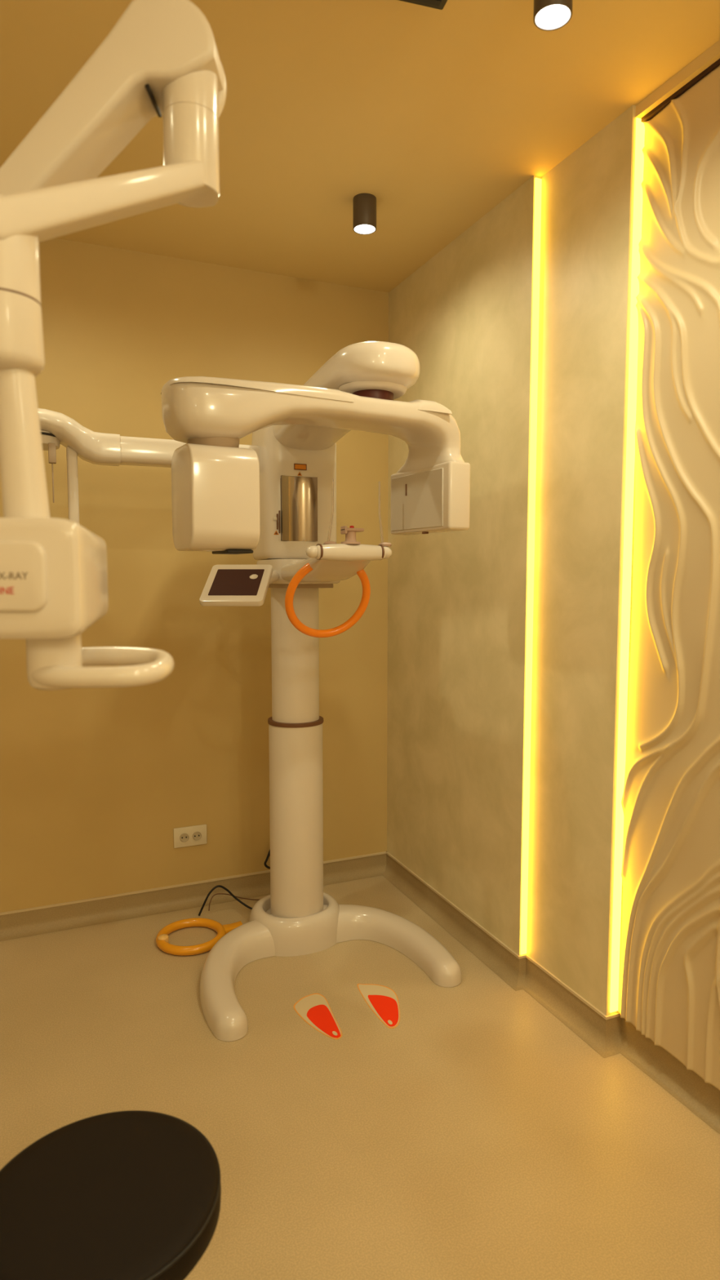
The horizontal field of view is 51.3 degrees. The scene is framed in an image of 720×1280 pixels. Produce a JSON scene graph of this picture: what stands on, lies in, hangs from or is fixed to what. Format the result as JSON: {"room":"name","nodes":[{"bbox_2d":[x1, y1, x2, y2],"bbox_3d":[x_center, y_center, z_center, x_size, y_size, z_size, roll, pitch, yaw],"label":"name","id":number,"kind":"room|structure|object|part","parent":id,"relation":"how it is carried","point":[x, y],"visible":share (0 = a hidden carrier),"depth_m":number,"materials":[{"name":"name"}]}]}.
{"room":"dental clinic","nodes":[
{"label":"dental clinic","id":0,"kind":"room"},
{"bbox_2d":[0,238,388,912],"bbox_3d":[-1.172,-0.188,3.025,3.270,2.700,0.120,-2,5,-23],"label":"wall","id":1,"kind":"structure","parent":0,"point":[96,784],"depth_m":3.12,"materials":[{"name":"beige paint"}]},
{"bbox_2d":[173,824,207,848],"bbox_3d":[-0.730,0.845,3.229,0.141,0.086,0.014,-2,5,-23],"label":"wall outlet","id":2,"kind":"object","parent":1,"relation":"attached to","point":[194,835],"visible":1,"depth_m":3.23,"materials":[{"name":"beige plastic"}]},
{"bbox_2d":[179,832,188,842],"bbox_3d":[-0.753,0.846,3.214,0.039,0.039,0.004,-2,5,-23],"label":"socket","id":3,"kind":"object","parent":2,"relation":"attached to","point":[184,837],"depth_m":3.21,"materials":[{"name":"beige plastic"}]},
{"bbox_2d":[192,831,201,839],"bbox_3d":[-0.703,0.844,3.235,0.039,0.039,0.004,-2,5,-23],"label":"socket","id":4,"kind":"object","parent":2,"relation":"attached to","point":[197,835],"depth_m":3.24,"materials":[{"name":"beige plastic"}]},
{"bbox_2d":[0,851,386,941],"bbox_3d":[-1.197,1.118,3.036,2.905,0.096,0.044,-2,5,-23],"label":"baseboard","id":5,"kind":"structure","parent":1,"relation":"attached to","point":[20,923],"depth_m":3.19,"materials":[{"name":"plastic"}]},
{"bbox_2d":[263,848,270,869],"bbox_3d":[-0.381,1.020,3.371,0.093,0.225,0.064,0,5,1],"label":"cable","id":6,"kind":"object","parent":1,"relation":"attached to","point":[268,853],"visible":0.29,"depth_m":3.34,"materials":[{"name":"black rubber"}]},
{"bbox_2d":[0,875,719,1279],"bbox_3d":[-0.187,1.402,0.850,3.270,0.100,5.127,-2,5,-23],"label":"floor","id":7,"kind":"structure","parent":0,"point":[477,1135],"depth_m":2.00,"materials":[{"name":"plastic"}]},
{"bbox_2d":[0,1110,221,1279],"bbox_3d":[-0.396,1.073,1.161,0.429,0.503,0.410,-2,5,-23],"label":"round stool","id":8,"kind":"object","parent":7,"relation":"on","point":[129,1194],"visible":1,"depth_m":1.11,"materials":[{"name":"black leather"}]},
{"bbox_2d":[155,917,242,955],"bbox_3d":[-0.628,1.152,2.948,0.339,0.043,0.268,-2,5,-23],"label":"handle","id":9,"kind":"object","parent":7,"relation":"on","point":[162,938],"visible":0.91,"depth_m":2.92,"materials":[{"name":"orange plastic"}]},
{"bbox_2d":[198,884,252,915],"bbox_3d":[-0.492,1.093,3.173,0.376,0.121,0.044,0,5,-5],"label":"power cable","id":10,"kind":"object","parent":7,"relation":"on","point":[218,886],"visible":0.72,"depth_m":3.16,"materials":[{"name":"black rubber"}]},
{"bbox_2d":[208,893,258,911],"bbox_3d":[-0.518,1.113,3.250,0.282,0.067,0.019,-2,5,-24],"label":"cable","id":11,"kind":"object","parent":7,"relation":"on","point":[217,893],"visible":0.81,"depth_m":3.22,"materials":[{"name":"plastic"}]},
{"bbox_2d":[38,341,470,1041],"bbox_3d":[-0.401,0.181,2.432,1.527,2.065,1.060,-2,5,-23],"label":"machine","id":12,"kind":"object","parent":7,"relation":"on","point":[273,499],"visible":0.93,"depth_m":2.47,"materials":[{"name":"beige plastic"}]},
{"bbox_3d":[-0.966,-0.448,2.530,0.034,0.402,0.025,-2,5,-23],"label":"ear post","id":13,"kind":"part","parent":12,"relation":"part of","materials":[{"name":"beige plastic"}]},
{"bbox_3d":[-0.590,-0.663,2.692,0.530,0.091,0.096,-2,5,-23],"label":"arm","id":14,"kind":"part","parent":12,"relation":"part of","materials":[{"name":"white plastic"}]},
{"bbox_2d":[212,549,253,554],"bbox_3d":[-0.333,-0.229,1.958,0.070,0.008,0.125,-3,6,-29],"label":"vent","id":15,"kind":"object","parent":12,"relation":"attached to","point":[221,551],"depth_m":1.91,"materials":[{"name":"black plastic"}]},
{"bbox_3d":[-0.222,-0.471,2.699,0.132,0.229,0.038,-2,5,-23],"label":"mirror plate","id":16,"kind":"part","parent":12,"relation":"part of","materials":[{"name":"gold metal"}]},
{"bbox_3d":[-0.234,-0.204,2.813,0.213,0.015,0.301,-2,5,-23],"label":"bracket plate","id":17,"kind":"part","parent":12,"relation":"part of","materials":[{"name":"beige"}]},
{"bbox_3d":[-0.145,-0.266,2.262,0.036,0.039,0.039,-2,5,-23],"label":"knob","id":18,"kind":"part","parent":12,"relation":"part of","materials":[{"name":"white plastic"}]},
{"bbox_3d":[-0.132,-0.596,2.126,0.875,0.177,0.336,-3,6,-29],"label":"rotating arm","id":19,"kind":"part","parent":12,"relation":"part of","materials":[{"name":"white plastic"}]},
{"bbox_3d":[-0.131,-0.245,2.543,0.208,0.100,0.520,-2,5,-23],"label":"chin arm","id":20,"kind":"part","parent":12,"relation":"part of","materials":[{"name":"white plastic"}]},
{"bbox_3d":[-0.104,-0.135,2.457,0.295,0.263,0.130,-2,5,-23],"label":"patient handle","id":21,"kind":"part","parent":12,"relation":"part of","materials":[{"name":"orange plastic"}]},
{"bbox_3d":[-0.100,-0.742,2.467,0.252,0.230,0.967,-2,5,-23],"label":"overhead arm","id":22,"kind":"part","parent":12,"relation":"part of","materials":[{"name":"white plastic"}]},
{"bbox_3d":[-0.025,-0.322,2.309,0.067,0.055,0.060,-2,5,-23],"label":"bite post","id":23,"kind":"part","parent":12,"relation":"part of","materials":[{"name":"beige plastic"}]},
{"bbox_3d":[0.083,-0.275,2.359,0.036,0.039,0.039,-2,5,-23],"label":"knob","id":24,"kind":"part","parent":12,"relation":"part of","materials":[{"name":"white plastic"}]},
{"bbox_2d":[293,993,342,1039],"bbox_3d":[-0.134,1.217,2.424,0.117,0.002,0.268,-2,5,-23],"label":"sticker","id":25,"kind":"object","parent":7,"relation":"on","point":[314,1009],"visible":1,"depth_m":2.44,"materials":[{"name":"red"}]},
{"bbox_2d":[357,983,399,1028],"bbox_3d":[0.083,1.210,2.507,0.116,0.002,0.282,-2,5,-23],"label":"sticker","id":26,"kind":"object","parent":7,"relation":"on","point":[383,1001],"visible":1,"depth_m":2.51,"materials":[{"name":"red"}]},
{"bbox_2d":[0,0,719,292],"bbox_3d":[-0.187,-1.388,0.614,3.270,0.100,5.127,-2,5,-23],"label":"ceiling","id":27,"kind":"structure","parent":0,"point":[438,116],"depth_m":2.04,"materials":[{"name":"paint"}]},
{"bbox_2d":[352,193,376,235],"bbox_3d":[0.016,-1.452,2.560,0.080,0.100,0.080,-2,5,-23],"label":"ceiling spotlight","id":28,"kind":"object","parent":27,"relation":"in","point":[364,205],"visible":1,"depth_m":2.53,"materials":[{"name":"brown metal"}]},
{"bbox_2d":[399,0,447,9],"bbox_3d":[-0.063,-1.389,1.488,0.562,0.044,0.180,-1,5,-16],"label":"ceiling vent","id":29,"kind":"object","parent":27,"relation":"in","point":[437,4],"visible":1,"depth_m":1.63,"materials":[{"name":"black plastic"}]},
{"bbox_2d":[533,0,572,31],"bbox_3d":[0.409,-1.370,1.588,0.080,0.100,0.080,-2,5,-23],"label":"ceiling spotlight","id":30,"kind":"object","parent":27,"relation":"in","point":[548,15],"visible":1,"depth_m":1.58,"materials":[{"name":"brown metal"}]},
{"bbox_2d":[386,105,644,1015],"bbox_3d":[1.204,-0.043,1.325,0.245,2.700,4.887,-2,5,-23],"label":"wall","id":31,"kind":"structure","parent":0,"point":[457,601],"depth_m":2.54,"materials":[{"name":"paint"}]},
{"bbox_2d":[520,177,542,955],"bbox_3d":[0.573,-0.191,2.520,0.024,2.592,0.004,-2,5,-23],"label":"led strip","id":32,"kind":"object","parent":31,"relation":"attached to","point":[538,182],"visible":1,"depth_m":2.51,"materials":[{"name":"yellow plastic"}]},
{"bbox_2d":[382,851,719,1133],"bbox_3d":[1.113,1.257,1.396,0.135,0.096,4.887,-2,5,-23],"label":"baseboard","id":33,"kind":"structure","parent":31,"relation":"attached to","point":[609,1035],"depth_m":2.42,"materials":[{"name":"plastic"}]},
{"bbox_2d":[609,117,644,1013],"bbox_3d":[0.769,-0.151,2.166,0.029,2.563,0.004,-2,5,-23],"label":"led strip","id":34,"kind":"object","parent":31,"relation":"attached to","point":[640,127],"visible":1,"depth_m":2.16,"materials":[{"name":"yellow plastic"}]},
{"bbox_2d":[617,65,719,1090],"bbox_3d":[1.447,-0.014,0.626,0.047,2.556,3.370,-2,5,-23],"label":"wall panel","id":35,"kind":"object","parent":31,"relation":"attached to","point":[669,983],"visible":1,"depth_m":2.00,"materials":[{"name":"beige paint"}]},
{"bbox_2d":[635,40,719,118],"bbox_3d":[1.447,-1.314,0.507,0.055,0.030,3.395,-2,5,-23],"label":"trim","id":36,"kind":"structure","parent":31,"relation":"attached to","point":[712,55],"depth_m":1.92,"materials":[{"name":"paint"}]},
{"bbox_2d":[640,58,719,122],"bbox_3d":[1.455,-1.294,0.512,0.038,0.010,3.394,-2,5,-23],"label":"trim","id":37,"kind":"structure","parent":31,"relation":"attached to","point":[658,108],"depth_m":1.93,"materials":[{"name":"brown"}]},
{"bbox_3d":[-1.635,0.059,0.115,0.120,2.700,4.887,-2,5,-23],"label":"wall","id":38,"kind":"structure","parent":0,"visible":0},
{"bbox_2d":[0,0,226,690],"bbox_3d":[-1.058,-0.278,0.982,1.736,1.186,0.330,0,5,-2],"label":"dental x-ray machine","id":39,"kind":"object","parent":38,"relation":"attached to","point":[160,56],"visible":1,"depth_m":0.94,"materials":[{"name":"beige plastic"}]},
{"bbox_3d":[-0.434,-0.419,0.903,0.096,0.192,0.096,0,5,0],"label":"swivel post","id":40,"kind":"part","parent":39,"relation":"part of","materials":[{"name":"beige plastic"}]},
{"bbox_3d":[-0.480,-0.073,0.870,0.236,0.082,0.014,0,5,0],"label":"name plate","id":41,"kind":"part","parent":39,"relation":"part of","materials":[{"name":"beige plastic"}]},
{"bbox_3d":[-0.338,-0.566,0.975,0.076,0.202,0.361,5,7,44],"label":"arm","id":42,"kind":"part","parent":39,"relation":"part of","materials":[{"name":"beige plastic"}]},
{"bbox_3d":[-0.654,-0.409,1.092,0.916,0.944,0.095,0,5,0],"label":"spring arm","id":43,"kind":"part","parent":39,"relation":"part of","materials":[{"name":"beige plastic"}]}
]}

